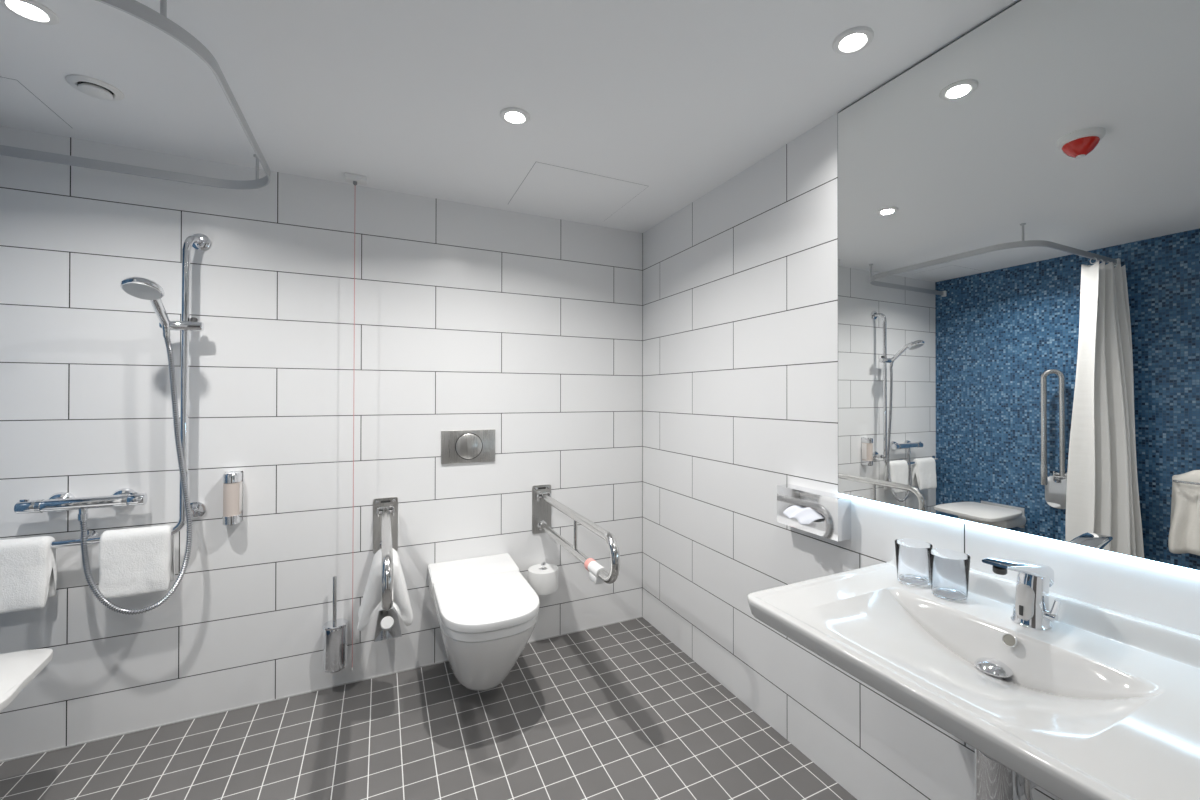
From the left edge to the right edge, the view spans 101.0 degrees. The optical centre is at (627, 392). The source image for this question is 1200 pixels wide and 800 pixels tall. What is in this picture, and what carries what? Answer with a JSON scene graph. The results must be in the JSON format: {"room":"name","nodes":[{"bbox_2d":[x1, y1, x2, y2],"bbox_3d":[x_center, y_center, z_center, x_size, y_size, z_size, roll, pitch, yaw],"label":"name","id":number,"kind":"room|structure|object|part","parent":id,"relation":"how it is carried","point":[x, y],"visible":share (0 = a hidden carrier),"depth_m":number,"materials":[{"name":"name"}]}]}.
{"room":"accessible bathroom","nodes":[
{"label":"accessible bathroom","id":0,"kind":"room"},
{"bbox_2d":[0,126,641,760],"bbox_3d":[-1.148,0.177,2.243,2.910,2.178,0.100,0,0,-26],"label":"wall","id":1,"kind":"structure","parent":0,"point":[527,328],"depth_m":2.04,"materials":[{"name":"white tile"}]},
{"bbox_2d":[14,488,146,520],"bbox_3d":[-1.920,0.400,1.754,0.323,0.095,0.084,0,0,-26],"label":"shower mixer","id":2,"kind":"object","parent":1,"relation":"attached to","point":[59,502],"visible":1,"depth_m":1.73,"materials":[{"name":"silver metal"}]},
{"bbox_3d":[-2.033,0.386,1.676,0.050,0.048,0.043,0,0,-26],"label":"flow handle","id":3,"kind":"part","parent":2,"relation":"part of","materials":[{"name":"silver metal"}]},
{"bbox_2d":[77,508,87,520],"bbox_3d":[-1.907,0.426,1.729,0.026,0.043,0.026,0,0,-26],"label":"outlet","id":4,"kind":"object","parent":2,"relation":"attached to","point":[82,515],"depth_m":1.72,"materials":[{"name":"silver metal"}]},
{"bbox_3d":[-1.787,0.387,1.798,0.046,0.048,0.043,0,0,-26],"label":"temperature handle","id":5,"kind":"part","parent":2,"relation":"part of","materials":[{"name":"silver metal"}]},
{"bbox_2d":[50,234,210,547],"bbox_3d":[-1.959,-0.035,1.725,0.765,1.172,0.104,0,0,-26],"label":"shower rail","id":6,"kind":"object","parent":1,"relation":"attached to","point":[201,242],"visible":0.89,"depth_m":1.84,"materials":[{"name":"silver metal"}]},
{"bbox_2d":[0,536,56,613],"bbox_3d":[-2.065,0.608,1.646,0.210,0.235,0.083,0,0,-26],"label":"hand towel","id":7,"kind":"object","parent":6,"relation":"hanging from","point":[28,566],"visible":0.99,"depth_m":1.64,"materials":[{"name":"white fabric"}]},
{"bbox_2d":[98,525,174,598],"bbox_3d":[-1.775,0.608,1.791,0.194,0.234,0.088,0,0,-26],"label":"hand towel","id":8,"kind":"object","parent":6,"relation":"hanging from","point":[132,561],"visible":1,"depth_m":1.76,"materials":[{"name":"white fabric"}]},
{"bbox_2d":[120,277,169,337],"bbox_3d":[-1.650,-0.291,1.714,0.108,0.178,0.246,0,0,-26],"label":"shower head","id":9,"kind":"object","parent":6,"relation":"attached to","point":[138,287],"visible":1,"depth_m":1.65,"materials":[{"name":"silver metal"}]},
{"bbox_2d":[79,337,192,614],"bbox_3d":[-1.756,0.289,1.766,0.323,0.991,0.066,0,0,-22],"label":"shower hose","id":10,"kind":"object","parent":9,"relation":"attached to","point":[84,550],"visible":1,"depth_m":1.80,"materials":[{"name":"silver metal"}]},
{"bbox_3d":[-1.662,-0.297,1.746,0.032,0.150,0.174,0,0,-26],"label":"handle","id":11,"kind":"part","parent":9,"relation":"part of","materials":[{"name":"silver metal"}]},
{"bbox_2d":[222,471,242,525],"bbox_3d":[-1.556,0.415,1.943,0.058,0.202,0.070,0,0,-26],"label":"soap dispenser","id":12,"kind":"object","parent":1,"relation":"attached to","point":[232,480],"visible":1,"depth_m":1.92,"materials":[{"name":"beige plastic"}]},
{"bbox_2d":[223,481,241,516],"bbox_3d":[-1.556,0.416,1.943,0.050,0.129,0.066,0,0,-26],"label":"bottle","id":13,"kind":"object","parent":12,"relation":"on","point":[232,490],"depth_m":1.92,"materials":[{"name":"beige plastic"}]},
{"bbox_2d":[0,616,642,762],"bbox_3d":[-1.126,1.264,2.190,2.710,0.004,0.004,0,0,-26],"label":"trim","id":14,"kind":"structure","parent":1,"relation":"attached to","point":[641,616],"depth_m":1.99,"materials":[{"name":"grey plastic"}]},
{"bbox_2d":[322,576,348,672],"bbox_3d":[-1.232,0.968,2.086,0.096,0.386,0.098,0,0,-26],"label":"toilet brush","id":15,"kind":"object","parent":1,"relation":"attached to","point":[335,630],"visible":1,"depth_m":2.05,"materials":[{"name":"silver metal"}]},
{"bbox_3d":[-1.234,0.874,2.082,0.015,0.198,0.015,0,0,-26],"label":"handle","id":16,"kind":"part","parent":15,"relation":"part of","materials":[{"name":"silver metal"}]},
{"bbox_3d":[-1.231,0.978,2.084,0.096,0.012,0.092,0,0,-26],"label":"lid","id":17,"kind":"part","parent":15,"relation":"part of","materials":[{"name":"silver metal"}]},
{"bbox_2d":[351,569,352,671],"bbox_3d":[-1.153,0.946,2.072,0.005,0.423,0.050,0,0,-26],"label":"switch","id":18,"kind":"object","parent":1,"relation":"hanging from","point":[352,569],"depth_m":2.07,"materials":[{"name":"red plastic"}]},
{"bbox_2d":[353,398,353,518],"bbox_3d":[-1.150,0.274,2.077,0.005,0.499,0.050,0,0,-26],"label":"switch","id":19,"kind":"object","parent":1,"relation":"hanging from","point":[353,398],"depth_m":2.08,"materials":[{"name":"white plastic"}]},
{"bbox_3d":[-1.151,0.136,2.077,0.006,2.036,0.003,0,0,-26],"label":"cord","id":20,"kind":"part","parent":19,"relation":"part of","materials":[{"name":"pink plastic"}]},
{"bbox_2d":[354,226,354,346],"bbox_3d":[-1.149,-0.443,2.081,0.005,0.501,0.050,0,0,-26],"label":"switch","id":21,"kind":"object","parent":1,"relation":"hanging from","point":[354,226],"depth_m":2.08,"materials":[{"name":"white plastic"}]},
{"bbox_2d":[373,497,397,610],"bbox_3d":[-0.906,0.593,1.857,0.100,0.245,0.803,0,0,-26],"label":"grab rail","id":22,"kind":"object","parent":1,"relation":"attached to","point":[385,510],"visible":1,"depth_m":2.02,"materials":[{"name":"silver metal"}]},
{"bbox_2d":[357,549,412,630],"bbox_3d":[-0.943,0.759,1.929,0.192,0.260,0.210,0,0,-26],"label":"hand towel","id":23,"kind":"object","parent":22,"relation":"hanging from","point":[371,600],"visible":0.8,"depth_m":1.85,"materials":[{"name":"white fabric"}]},
{"bbox_3d":[-1.084,0.594,2.213,0.100,0.245,0.007,0,0,-26],"label":"wall plate","id":24,"kind":"part","parent":22,"relation":"part of","materials":[{"name":"silver metal"}]},
{"bbox_2d":[374,607,401,641],"bbox_3d":[-1.059,1.021,2.186,0.109,0.110,0.074,0,0,-26],"label":"paper holder","id":25,"kind":"object","parent":22,"relation":"attached to","point":[388,626],"visible":0.92,"depth_m":2.17,"materials":[{"name":"silver metal"}]},
{"bbox_2d":[441,429,494,463],"bbox_3d":[-0.760,0.258,2.371,0.250,0.156,0.016,0,0,-26],"label":"flush plate","id":26,"kind":"object","parent":1,"relation":"attached to","point":[457,446],"visible":1,"depth_m":2.36,"materials":[{"name":"silver metal"}]},
{"bbox_2d":[428,553,539,690],"bbox_3d":[-0.604,0.990,2.063,0.374,0.388,0.697,0,0,-26],"label":"toilet","id":27,"kind":"object","parent":1,"relation":"attached to","point":[486,610],"visible":1,"depth_m":1.87,"materials":[{"name":"white ceramic"}]},
{"bbox_3d":[-0.608,1.033,2.071,0.358,0.302,0.678,0,0,-26],"label":"bowl","id":28,"kind":"part","parent":27,"relation":"part of","materials":[{"name":"white ceramic"}]},
{"bbox_3d":[-0.605,0.864,2.067,0.368,0.032,0.688,0,0,-26],"label":"seat","id":29,"kind":"part","parent":27,"relation":"part of","materials":[{"name":"white plastic"}]},
{"bbox_3d":[-0.554,0.825,1.964,0.369,0.036,0.474,0,0,-26],"label":"lid","id":30,"kind":"part","parent":27,"relation":"part of","materials":[{"name":"white plastic"}]},
{"bbox_2d":[532,484,619,584],"bbox_3d":[-0.237,0.595,2.128,0.100,0.246,0.913,0,0,-26],"label":"grab rail","id":31,"kind":"object","parent":1,"relation":"attached to","point":[542,501],"visible":1,"depth_m":2.09,"materials":[{"name":"silver metal"}]},
{"bbox_3d":[-0.439,0.597,2.534,0.100,0.245,0.007,0,0,-26],"label":"wall plate","id":32,"kind":"part","parent":31,"relation":"part of","materials":[{"name":"silver metal"}]},
{"bbox_2d":[642,233,642,601],"bbox_3d":[0.086,0.180,2.801,0.002,2.174,0.002,0,0,-26],"label":"trim","id":33,"kind":"structure","parent":1,"relation":"attached to","point":[642,233],"depth_m":2.80,"materials":[{"name":"grey"}]},
{"bbox_3d":[-0.433,0.926,2.488,0.044,0.163,0.092,0,0,-26],"label":"holder","id":34,"kind":"object","parent":1,"relation":"attached to","visible":0},
{"bbox_2d":[528,564,557,594],"bbox_3d":[-0.417,0.927,2.457,0.149,0.103,0.149,0,0,-26],"label":"toilet roll","id":35,"kind":"object","parent":34,"relation":"on","point":[543,582],"visible":0.94,"depth_m":2.40,"materials":[{"name":"white paper"}]},
{"bbox_2d":[0,617,856,799],"bbox_3d":[-0.469,1.310,0.872,2.910,0.100,3.150,0,0,-26],"label":"floor","id":36,"kind":"structure","parent":0,"point":[617,711],"depth_m":1.76,"materials":[{"name":"tile"}]},
{"bbox_2d":[0,0,1017,232],"bbox_3d":[-0.467,-0.968,0.884,2.910,0.100,3.150,0,0,-26],"label":"ceiling","id":37,"kind":"structure","parent":0,"point":[677,99],"depth_m":1.44,"materials":[{"name":"white paint"}]},
{"bbox_2d":[0,0,58,24],"bbox_3d":[-1.430,-0.914,1.178,0.098,0.008,0.098,0,0,-26],"label":"recessed light","id":38,"kind":"object","parent":37,"relation":"in","point":[32,10],"visible":1,"depth_m":1.18,"materials":[{"name":"white plastic"}]},
{"bbox_2d":[0,77,71,127],"bbox_3d":[-2.022,-0.916,1.495,0.375,0.001,0.294,0,0,-26],"label":"ceiling hatch","id":39,"kind":"object","parent":37,"relation":"attached to","point":[16,101],"visible":1,"depth_m":1.58,"materials":[{"name":"white paint"}]},
{"bbox_2d":[66,74,123,100],"bbox_3d":[-1.595,-0.906,1.481,0.120,0.021,0.120,0,0,-26],"label":"ceiling vent","id":40,"kind":"object","parent":37,"relation":"in","point":[93,87],"visible":1,"depth_m":1.46,"materials":[{"name":"white plastic"}]},
{"bbox_2d":[0,0,269,189],"bbox_3d":[-1.620,-0.852,1.295,1.013,0.131,1.063,0,0,-26],"label":"track","id":41,"kind":"object","parent":37,"relation":"hanging from","point":[160,20],"visible":1,"depth_m":1.65,"materials":[{"name":"grey metal"}]},
{"bbox_3d":[-1.017,-0.871,1.083,0.026,0.093,0.026,0,0,-26],"label":"hanger rod","id":42,"kind":"part","parent":41,"relation":"part of","materials":[{"name":"grey metal"}]},
{"bbox_3d":[-1.426,-0.867,1.904,0.026,0.093,0.026,0,0,-26],"label":"hanger rod","id":43,"kind":"part","parent":41,"relation":"part of","materials":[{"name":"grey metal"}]},
{"bbox_2d":[345,173,366,185],"bbox_3d":[-1.144,-0.888,2.086,0.077,0.046,0.050,0,0,-26],"label":"switch","id":44,"kind":"object","parent":37,"relation":"hanging from","point":[355,179],"depth_m":2.07,"materials":[{"name":"white plastic"}]},
{"bbox_2d":[500,107,529,124],"bbox_3d":[-0.370,-0.910,1.630,0.098,0.008,0.098,0,0,-26],"label":"recessed light","id":45,"kind":"object","parent":37,"relation":"in","point":[511,115],"visible":1,"depth_m":1.62,"materials":[{"name":"white plastic"}]},
{"bbox_2d":[508,162,647,220],"bbox_3d":[-0.241,-0.910,2.281,0.510,0.001,0.489,0,0,-26],"label":"ceiling hatch","id":46,"kind":"object","parent":37,"relation":"attached to","point":[546,187],"visible":1,"depth_m":2.24,"materials":[{"name":"white paint"}]},
{"bbox_2d":[832,26,873,54],"bbox_3d":[0.586,-0.911,1.282,0.098,0.008,0.098,0,0,-26],"label":"recessed light","id":47,"kind":"object","parent":37,"relation":"in","point":[853,40],"visible":1,"depth_m":1.27,"materials":[{"name":"white plastic"}]},
{"bbox_2d":[642,0,1199,799],"bbox_3d":[0.789,0.175,1.504,0.100,2.178,2.950,0,0,-26],"label":"wall","id":48,"kind":"structure","parent":0,"point":[740,282],"depth_m":1.86,"materials":[{"name":"white tile"}]},
{"bbox_2d":[777,484,850,540],"bbox_3d":[0.621,0.397,1.661,0.060,0.131,0.263,0,0,-26],"label":"dispenser","id":49,"kind":"object","parent":48,"relation":"attached to","point":[836,509],"visible":0.88,"depth_m":1.59,"materials":[{"name":"silver metal"}]},
{"bbox_2d":[783,505,824,524],"bbox_3d":[0.579,0.403,1.639,0.068,0.051,0.148,0,0,-26],"label":"tissue","id":50,"kind":"object","parent":49,"relation":"in","point":[804,515],"visible":0.99,"depth_m":1.62,"materials":[{"name":"white paper"}]},
{"bbox_2d":[748,555,1199,799],"bbox_3d":[0.697,0.521,0.956,0.553,0.168,0.790,0,0,-26],"label":"washbasin","id":51,"kind":"object","parent":48,"relation":"attached to","point":[1101,703],"visible":0.89,"depth_m":0.90,"materials":[{"name":"white ceramic"}]},
{"bbox_2d":[895,539,932,586],"bbox_3d":[0.739,0.439,1.274,0.085,0.100,0.085,0,0,-26],"label":"drinking glass","id":52,"kind":"object","parent":51,"relation":"on","point":[912,556],"visible":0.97,"depth_m":1.25,"materials":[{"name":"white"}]},
{"bbox_2d":[928,549,969,600],"bbox_3d":[0.775,0.439,1.189,0.085,0.100,0.085,0,0,-26],"label":"drinking glass","id":53,"kind":"object","parent":51,"relation":"on","point":[949,569],"visible":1,"depth_m":1.16,"materials":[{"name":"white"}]},
{"bbox_2d":[975,749,1036,799],"bbox_3d":[0.822,0.784,1.003,0.286,0.355,0.090,0,0,-26],"label":"trap","id":54,"kind":"object","parent":51,"relation":"attached to","point":[993,780],"visible":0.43,"depth_m":0.94,"materials":[{"name":"silver metal"}]},
{"bbox_2d":[982,558,1060,630],"bbox_3d":[0.819,0.414,1.019,0.184,0.149,0.085,0,0,-26],"label":"faucet","id":55,"kind":"object","parent":51,"relation":"on","point":[1034,580],"visible":1,"depth_m":1.02,"materials":[{"name":"silver metal"}]},
{"bbox_3d":[0.816,0.378,1.027,0.184,0.077,0.052,0,0,-26],"label":"spout","id":56,"kind":"part","parent":55,"relation":"part of","materials":[{"name":"silver metal"}]},
{"bbox_3d":[0.873,0.446,1.014,0.019,0.047,0.027,0,0,-26],"label":"mixing lever","id":57,"kind":"part","parent":55,"relation":"part of","materials":[{"name":"silver metal"}]},
{"bbox_2d":[838,0,1199,570],"bbox_3d":[0.998,-0.295,0.972,0.005,1.234,1.406,0,0,-26],"label":"mirror","id":58,"kind":"object","parent":48,"relation":"attached to","point":[1019,204],"visible":1,"depth_m":1.12,"materials":[{"name":"grey mirror"}]},
{"bbox_2d":[838,493,1199,574],"bbox_3d":[0.994,0.325,0.971,0.009,0.006,1.394,0,0,-26],"label":"light bar","id":59,"kind":"object","parent":58,"relation":"attached to","point":[857,498],"visible":1,"depth_m":1.10,"materials":[{"name":"white"}]},
{"bbox_3d":[-1.726,0.166,0.251,0.100,2.178,2.950,0,0,-26],"label":"wall","id":60,"kind":"structure","parent":0,"visible":0},
{"bbox_2d":[0,648,52,710],"bbox_3d":[-1.909,0.860,1.292,0.505,0.140,0.419,0,0,-26],"label":"shower bench","id":61,"kind":"object","parent":60,"relation":"attached to","point":[17,669],"visible":1,"depth_m":1.43,"materials":[{"name":"white plastic"}]}
]}

